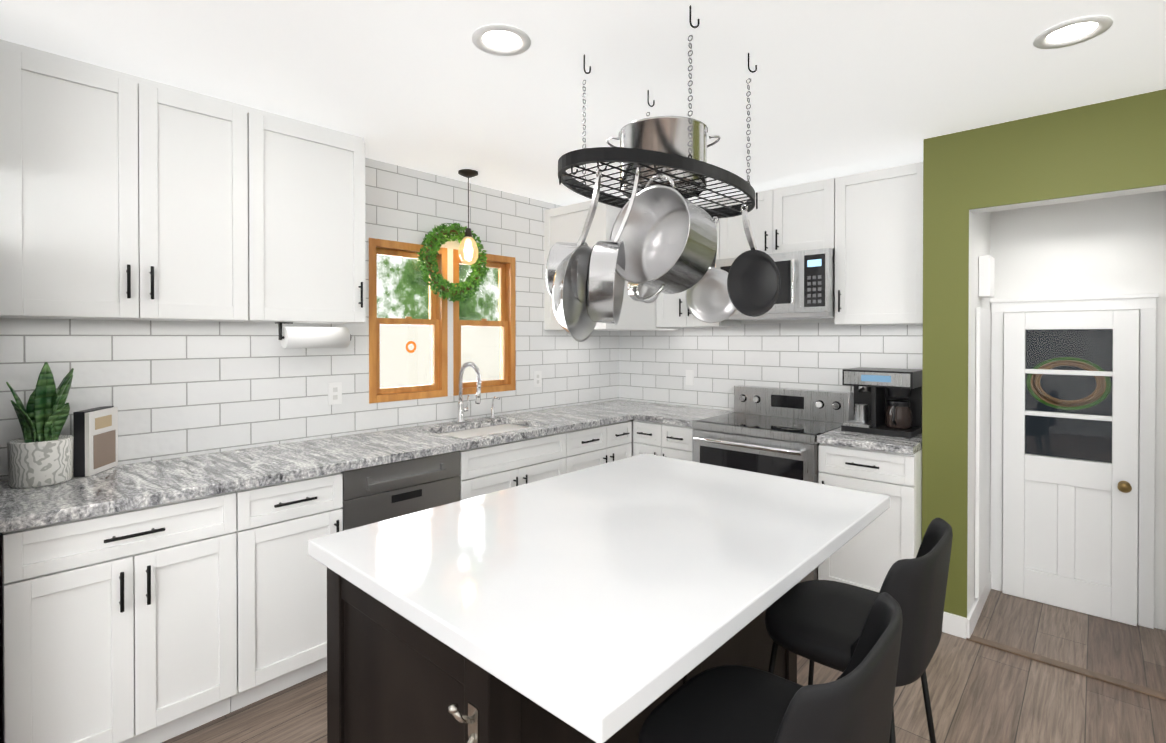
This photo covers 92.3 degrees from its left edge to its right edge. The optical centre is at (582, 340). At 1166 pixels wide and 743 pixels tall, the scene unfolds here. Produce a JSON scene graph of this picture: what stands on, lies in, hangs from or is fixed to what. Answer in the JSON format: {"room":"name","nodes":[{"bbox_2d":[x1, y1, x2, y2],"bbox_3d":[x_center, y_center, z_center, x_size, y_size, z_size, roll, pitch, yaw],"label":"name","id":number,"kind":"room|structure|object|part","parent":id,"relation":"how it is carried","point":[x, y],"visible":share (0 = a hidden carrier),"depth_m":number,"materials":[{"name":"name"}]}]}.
{"room":"kitchen","nodes":[
{"label":"kitchen","id":0,"kind":"room"},
{"bbox_2d":[1,400,611,480],"bbox_3d":[-1.888,0.214,2.447,0.120,2.440,7.300,0,1,43],"label":"wall","id":1,"kind":"structure","parent":0,"point":[329,437],"depth_m":2.93,"materials":[{"name":"white tile"}]},
{"bbox_2d":[0,39,267,322],"bbox_3d":[-1.773,-0.544,2.241,0.318,0.920,0.800,0,1,43],"label":"upper cabinet","id":2,"kind":"object","parent":1,"relation":"attached to","point":[126,197],"depth_m":2.08,"materials":[{"name":"white wood"}]},
{"bbox_2d":[0,157,618,480],"bbox_3d":[-0.953,-0.253,3.412,0.068,1.520,3.670,0,1,43],"label":"wall tile","id":3,"kind":"structure","parent":1,"relation":"attached to","point":[172,389],"depth_m":2.79,"materials":[{"name":"white tile"}]},
{"bbox_2d":[328,382,341,404],"bbox_3d":[-1.314,0.280,2.966,0.007,0.116,0.072,0,1,43],"label":"electrical outlet plate","id":4,"kind":"object","parent":3,"relation":"attached to","point":[335,393],"depth_m":2.96,"materials":[{"name":"white plastic"}]},
{"bbox_2d":[534,371,541,386],"bbox_3d":[-0.327,0.278,4.042,0.007,0.116,0.072,0,1,43],"label":"electrical outlet plate","id":5,"kind":"object","parent":3,"relation":"attached to","point":[537,374],"depth_m":4.04,"materials":[{"name":"white plastic"}]},
{"bbox_2d":[268,112,365,323],"bbox_3d":[-1.386,-0.547,2.662,0.318,0.920,0.578,0,1,43],"label":"upper cabinet","id":6,"kind":"object","parent":1,"relation":"attached to","point":[317,271],"depth_m":2.60,"materials":[{"name":"white wood"}]},
{"bbox_2d":[275,322,350,347],"bbox_3d":[-1.333,-0.025,2.784,0.104,0.124,0.350,0,1,43],"label":"paper towel holder","id":7,"kind":"object","parent":6,"relation":"attached to","point":[314,337],"visible":0.98,"depth_m":2.74,"materials":[{"name":"white paper"}]},
{"bbox_2d":[369,238,515,402],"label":"window","id":8,"kind":"structure","parent":1,"relation":"in","point":[437,320],"depth_m":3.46,"materials":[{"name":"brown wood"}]},
{"bbox_3d":[-0.870,-0.114,3.534,0.037,0.768,0.908,0,1,43],"label":"glass","id":9,"kind":"part","parent":8,"relation":"part of","materials":[{"name":"clear glass"}]},
{"bbox_2d":[447,248,452,395],"bbox_3d":[-0.871,-0.114,3.534,0.115,0.920,0.044,0,1,43],"label":"window post","id":10,"kind":"object","parent":8,"relation":"attached to","point":[450,315],"visible":0.43,"depth_m":3.50,"materials":[{"name":"white wood"}]},
{"bbox_2d":[417,222,488,301],"bbox_3d":[-0.783,-0.474,3.408,0.135,0.486,0.494,0,1,43],"label":"wreath","id":11,"kind":"object","parent":8,"relation":"hanging from","point":[433,241],"visible":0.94,"depth_m":3.35,"materials":[{"name":"green plant"}]},
{"bbox_2d":[544,200,663,330],"bbox_3d":[0.254,-0.516,4.194,0.659,0.876,0.878,0,1,43],"label":"upper cabinet","id":12,"kind":"object","parent":1,"relation":"attached to","point":[564,223],"depth_m":3.94,"materials":[{"name":"white wood"}]},
{"bbox_2d":[0,0,1165,205],"bbox_3d":[-0.043,-1.024,0.677,5.220,0.060,7.400,0,1,43],"label":"ceiling","id":13,"kind":"structure","parent":0,"point":[839,88],"depth_m":2.06,"materials":[{"name":"white paint"}]},
{"bbox_2d":[458,169,477,264],"bbox_3d":[-0.689,-0.735,3.363,0.120,0.555,0.120,0,1,43],"label":"pendant lamp","id":14,"kind":"object","parent":13,"relation":"hanging from","point":[468,251],"visible":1,"depth_m":3.33,"materials":[{"name":"white glass"}]},
{"bbox_3d":[-0.689,-0.540,3.364,0.120,0.165,0.120,0,1,43],"label":"lamp shade","id":15,"kind":"part","parent":14,"relation":"part of","materials":[{"name":"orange glass"}]},
{"bbox_2d":[472,24,530,55],"bbox_3d":[-0.271,-0.998,1.864,0.196,0.008,0.196,0,1,43],"label":"recessed light","id":16,"kind":"object","parent":13,"relation":"in","point":[501,39],"visible":1,"depth_m":1.86,"materials":[{"name":"white plastic"}]},
{"bbox_2d":[546,5,780,341],"bbox_3d":[0.288,-0.500,1.909,0.573,1.004,1.103,0,1,43],"label":"pot rack","id":17,"kind":"object","parent":13,"relation":"hanging from","point":[664,236],"visible":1,"depth_m":1.71,"materials":[{"name":"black metal"}]},
{"bbox_3d":[0.291,-0.526,1.962,0.480,0.042,0.960,0,1,43],"label":"pot rack frame","id":18,"kind":"part","parent":17,"relation":"part of","materials":[{"name":"black metal"}]},
{"bbox_3d":[0.233,-0.296,1.637,0.286,0.368,0.203,0,1,43],"label":"stock pot","id":19,"kind":"part","parent":17,"relation":"part of","materials":[{"name":"silver metal"}]},
{"bbox_3d":[0.278,-0.646,1.946,0.334,0.260,0.309,0,1,43],"label":"stock pot","id":20,"kind":"part","parent":17,"relation":"part of","materials":[{"name":"silver metal"}]},
{"bbox_2d":[1033,15,1112,48],"bbox_3d":[1.585,-0.998,1.816,0.196,0.008,0.196,0,1,43],"label":"recessed light","id":21,"kind":"object","parent":13,"relation":"in","point":[1071,32],"visible":1,"depth_m":1.81,"materials":[{"name":"white"}]},
{"bbox_2d":[162,589,1165,742],"bbox_3d":[-0.043,1.496,0.695,5.220,0.100,7.400,0,1,43],"label":"floor","id":22,"kind":"structure","parent":0,"point":[979,693],"depth_m":2.28,"materials":[{"name":"brown wood"}]},
{"bbox_2d":[0,488,259,742],"bbox_3d":[-1.706,0.996,2.102,0.618,0.880,0.669,0,1,43],"label":"base cabinet","id":23,"kind":"object","parent":22,"relation":"on","point":[154,602],"depth_m":1.87,"materials":[{"name":"white wood"}]},
{"bbox_2d":[0,400,679,535],"bbox_3d":[-0.693,0.528,3.178,0.635,0.039,3.650,0,1,43],"label":"countertop","id":24,"kind":"structure","parent":23,"relation":"on","point":[150,484],"depth_m":2.31,"materials":[{"name":"grey stone"}]},
{"bbox_2d":[6,362,73,487],"bbox_3d":[-1.967,0.296,2.036,0.184,0.439,0.182,0,1,43],"label":"snake plant","id":25,"kind":"object","parent":24,"relation":"on","point":[40,454],"visible":1,"depth_m":2.00,"materials":[{"name":"green plant"}]},
{"bbox_3d":[-1.966,0.436,2.032,0.174,0.160,0.174,0,1,43],"label":"pot","id":26,"kind":"part","parent":25,"relation":"part of","materials":[{"name":"ceramic"}]},
{"bbox_2d":[73,406,117,476],"bbox_3d":[-1.915,0.391,2.205,0.051,0.245,0.190,0,0,-13],"label":"cookbook","id":27,"kind":"object","parent":24,"relation":"on","point":[95,440],"visible":1,"depth_m":2.15,"materials":[{"name":"white paper"}]},
{"bbox_2d":[456,362,481,422],"bbox_3d":[-0.678,0.318,3.436,0.230,0.377,0.107,0,1,43],"label":"faucet","id":28,"kind":"object","parent":24,"relation":"on","point":[461,409],"visible":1,"depth_m":3.46,"materials":[{"name":"silver metal"}]},
{"bbox_2d":[490,397,499,417],"bbox_3d":[-0.572,0.435,3.644,0.089,0.140,0.035,0,1,43],"label":"soap dispenser","id":29,"kind":"object","parent":24,"relation":"on","point":[492,412],"visible":1,"depth_m":3.65,"materials":[{"name":"silver metal"}]},
{"bbox_2d":[260,472,342,699],"bbox_3d":[-1.406,0.994,2.430,0.618,0.880,0.458,0,1,43],"label":"base cabinet","id":30,"kind":"object","parent":22,"relation":"on","point":[293,584],"depth_m":2.25,"materials":[{"name":"white wood"}]},
{"bbox_2d":[341,451,459,530],"bbox_3d":[-1.036,0.994,2.812,0.630,0.874,0.596,0,1,43],"label":"dishwasher","id":31,"kind":"object","parent":22,"relation":"on","point":[375,494],"visible":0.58,"depth_m":2.58,"materials":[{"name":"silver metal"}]},
{"bbox_2d":[404,420,575,500],"bbox_3d":[-0.565,0.988,3.345,0.618,0.880,0.819,0,1,43],"label":"base cabinet","id":32,"kind":"object","parent":22,"relation":"on","point":[499,467],"depth_m":3.13,"materials":[{"name":"white wood"}]},
{"bbox_2d":[308,553,796,742],"bbox_3d":[0.037,0.994,1.703,0.670,0.891,1.432,0,1,43],"label":"kitchen island","id":33,"kind":"object","parent":22,"relation":"on","point":[391,679],"depth_m":1.23,"materials":[{"name":"brown wood"}]},
{"bbox_2d":[308,453,889,742],"bbox_3d":[0.150,0.528,1.631,0.990,0.040,1.450,0,1,43],"label":"island countertop","id":34,"kind":"structure","parent":33,"relation":"on","point":[593,594],"depth_m":1.27,"materials":[{"name":"white stone"}]},
{"bbox_2d":[576,428,599,470],"bbox_3d":[-0.201,0.985,3.742,0.618,0.880,0.500,0,1,43],"label":"base cabinet","id":35,"kind":"object","parent":22,"relation":"on","point":[588,439],"depth_m":3.54,"materials":[{"name":"white wood"}]},
{"bbox_2d":[600,420,631,464],"bbox_3d":[0.031,0.983,3.951,0.676,0.880,0.357,0,1,43],"label":"base cabinet","id":36,"kind":"object","parent":22,"relation":"on","point":[615,436],"depth_m":3.74,"materials":[{"name":"white wood"}]},
{"bbox_2d":[632,416,694,460],"bbox_3d":[0.701,0.984,3.924,0.504,0.880,0.686,0,1,43],"label":"base cabinet","id":37,"kind":"object","parent":22,"relation":"on","point":[655,437],"depth_m":3.71,"materials":[{"name":"white wood"}]},
{"bbox_2d":[632,405,731,423],"bbox_3d":[0.730,0.523,3.919,0.459,0.039,0.635,0,1,43],"label":"countertop","id":38,"kind":"structure","parent":37,"relation":"on","point":[684,414],"depth_m":3.82,"materials":[{"name":"grey stone"}]},
{"bbox_2d":[638,592,902,742],"bbox_3d":[0.350,0.977,1.104,0.448,0.935,0.473,0,1,43],"label":"bar stool","id":39,"kind":"object","parent":22,"relation":"on","point":[853,702],"visible":1,"depth_m":1.10,"materials":[{"name":"black leather"}]},
{"bbox_3d":[0.342,0.798,1.110,0.391,0.050,0.443,0,1,43],"label":"seat","id":40,"kind":"part","parent":39,"relation":"part of","materials":[{"name":"black leather"}]},
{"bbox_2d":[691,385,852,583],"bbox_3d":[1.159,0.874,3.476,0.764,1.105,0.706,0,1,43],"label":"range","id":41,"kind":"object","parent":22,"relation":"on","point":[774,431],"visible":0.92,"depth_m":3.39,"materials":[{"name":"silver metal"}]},
{"bbox_2d":[765,518,952,742],"bbox_3d":[0.755,0.974,1.574,0.448,0.935,0.473,0,1,43],"label":"bar stool","id":42,"kind":"object","parent":22,"relation":"on","point":[822,622],"visible":0.75,"depth_m":1.46,"materials":[{"name":"black leather"}]},
{"bbox_3d":[0.747,0.795,1.580,0.391,0.050,0.443,0,1,43],"label":"seat","id":43,"kind":"part","parent":42,"relation":"part of","materials":[{"name":"black leather"}]},
{"bbox_2d":[817,427,921,591],"bbox_3d":[1.637,0.969,3.088,0.458,0.920,0.652,0,1,43],"label":"base cabinet","id":44,"kind":"object","parent":22,"relation":"on","point":[871,554],"visible":0.65,"depth_m":2.84,"materials":[{"name":"white wood"}]},
{"bbox_2d":[817,427,921,454],"bbox_3d":[1.637,0.529,3.085,0.458,0.039,0.635,0,1,43],"label":"countertop","id":45,"kind":"structure","parent":44,"relation":"on","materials":[{"name":"grey stone"}]},
{"bbox_2d":[841,367,921,437],"bbox_3d":[1.695,0.336,3.156,0.350,0.345,0.331,0,1,43],"label":"coffee maker","id":46,"kind":"object","parent":45,"relation":"on","point":[887,401],"visible":0.98,"depth_m":3.08,"materials":[{"name":"black plastic"}]},
{"bbox_2d":[966,635,1165,700],"bbox_3d":[2.123,1.429,2.448,0.738,0.009,0.055,0,1,43],"label":"threshold","id":47,"kind":"object","parent":22,"relation":"on","point":[1085,672],"visible":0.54,"depth_m":2.43,"materials":[{"name":"brown wood"}]},
{"bbox_2d":[619,319,834,455],"bbox_3d":[1.209,0.203,4.002,2.340,2.440,0.120,0,1,43],"label":"wall","id":48,"kind":"structure","parent":0,"point":[789,321],"depth_m":3.80,"materials":[{"name":"white tile"}]},
{"bbox_2d":[664,199,740,330],"bbox_3d":[0.832,-0.525,4.043,0.514,0.856,0.318,0,1,43],"label":"upper cabinet","id":49,"kind":"object","parent":48,"relation":"attached to","point":[677,315],"depth_m":3.95,"materials":[{"name":"white wood"}]},
{"bbox_2d":[619,323,922,418],"bbox_3d":[1.169,0.193,3.952,2.332,0.620,0.008,0,1,43],"label":"wall tile","id":50,"kind":"structure","parent":48,"relation":"attached to","point":[721,362],"depth_m":3.94,"materials":[{"name":"white tile"}]},
{"bbox_2d":[686,370,693,384],"bbox_3d":[0.815,0.281,4.268,0.072,0.116,0.006,0,1,43],"label":"electrical outlet plate","id":51,"kind":"object","parent":50,"relation":"attached to","point":[689,373],"depth_m":4.26,"materials":[{"name":"white plastic"}]},
{"bbox_2d":[715,235,835,322],"bbox_3d":[1.266,-0.367,3.588,0.734,0.456,0.399,0,1,43],"label":"microwave","id":52,"kind":"object","parent":48,"relation":"attached to","point":[806,265],"depth_m":3.32,"materials":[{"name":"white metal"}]},
{"bbox_2d":[720,178,835,246],"bbox_3d":[1.295,-0.743,3.617,0.738,0.414,0.318,0,1,43],"label":"upper cabinet","id":53,"kind":"object","parent":48,"relation":"attached to","point":[789,212],"depth_m":3.44,"materials":[{"name":"white wood"}]},
{"bbox_2d":[835,162,922,325],"bbox_3d":[1.743,-0.519,3.207,0.476,0.856,0.318,0,1,43],"label":"upper cabinet","id":54,"kind":"object","parent":48,"relation":"attached to","point":[879,213],"depth_m":3.09,"materials":[{"name":"white wood"}]},
{"bbox_2d":[967,210,990,615],"bbox_3d":[2.101,0.209,3.103,0.190,2.440,0.938,0,1,43],"label":"wall","id":55,"kind":"structure","parent":0,"point":[979,234],"depth_m":2.80,"materials":[{"name":"white paint"}]},
{"bbox_2d":[963,570,990,638],"bbox_3d":[2.098,1.380,2.960,0.017,0.100,0.762,0,1,43],"label":"baseboard","id":56,"kind":"structure","parent":55,"relation":"attached to","point":[969,623],"depth_m":2.82,"materials":[{"name":"white wood"}]},
{"bbox_2d":[922,89,1165,617],"bbox_3d":[2.726,0.217,1.958,2.660,2.440,0.120,0,1,43],"label":"wall","id":57,"kind":"structure","parent":0,"point":[1112,145],"depth_m":2.69,"materials":[{"name":"green paint"}]},
{"bbox_2d":[970,185,1165,213],"bbox_3d":[2.376,-0.818,2.708,0.740,0.380,0.738,0,1,43],"label":"wall","id":58,"kind":"structure","parent":0,"point":[1081,198],"depth_m":2.50,"materials":[{"name":"white paint"}]},
{"bbox_2d":[989,191,1165,629],"bbox_3d":[2.666,0.210,3.031,0.740,2.440,0.120,0,1,43],"label":"wall","id":59,"kind":"structure","parent":0,"point":[1110,246],"depth_m":2.91,"materials":[{"name":"white paint"}]},
{"bbox_2d":[1002,310,1138,625],"bbox_3d":[2.583,0.637,2.989,0.542,1.583,0.042,0,1,43],"label":"door leaf","id":60,"kind":"structure","parent":59,"relation":"in","point":[1070,533],"depth_m":2.96,"materials":[{"name":"white wood"}]},
{"bbox_2d":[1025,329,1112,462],"bbox_3d":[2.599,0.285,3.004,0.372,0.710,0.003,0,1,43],"label":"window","id":61,"kind":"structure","parent":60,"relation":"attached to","point":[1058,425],"depth_m":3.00,"materials":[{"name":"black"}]},
{"bbox_2d":[1026,357,1111,409],"bbox_3d":[2.590,0.230,2.994,0.345,0.284,0.014,0,1,43],"label":"wreath","id":62,"kind":"object","parent":60,"relation":"attached to","point":[1052,363],"visible":0.88,"depth_m":2.98,"materials":[{"name":"brown"}]},
{"bbox_2d":[1025,329,1131,492],"bbox_3d":[2.580,0.348,2.931,0.423,0.816,0.090,0,1,43],"label":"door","id":63,"kind":"structure","parent":60,"relation":"attached to","point":[1124,486],"depth_m":2.94,"materials":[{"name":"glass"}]},
{"bbox_3d":[2.583,0.285,2.986,0.352,0.690,0.004,0,1,43],"label":"glass","id":64,"kind":"part","parent":63,"relation":"part of","materials":[{"name":"black"}]},
{"bbox_3d":[2.709,0.731,2.800,0.052,0.052,0.068,0,1,43],"label":"knob","id":65,"kind":"part","parent":63,"relation":"part of","materials":[{"name":"gold metal"}]},
{"bbox_2d":[989,293,1158,628],"bbox_3d":[2.592,0.598,2.999,0.682,1.665,0.028,0,1,43],"label":"door frame","id":66,"kind":"structure","parent":59,"relation":"attached to","point":[1145,304],"depth_m":2.82,"materials":[{"name":"white wood"}]}
]}

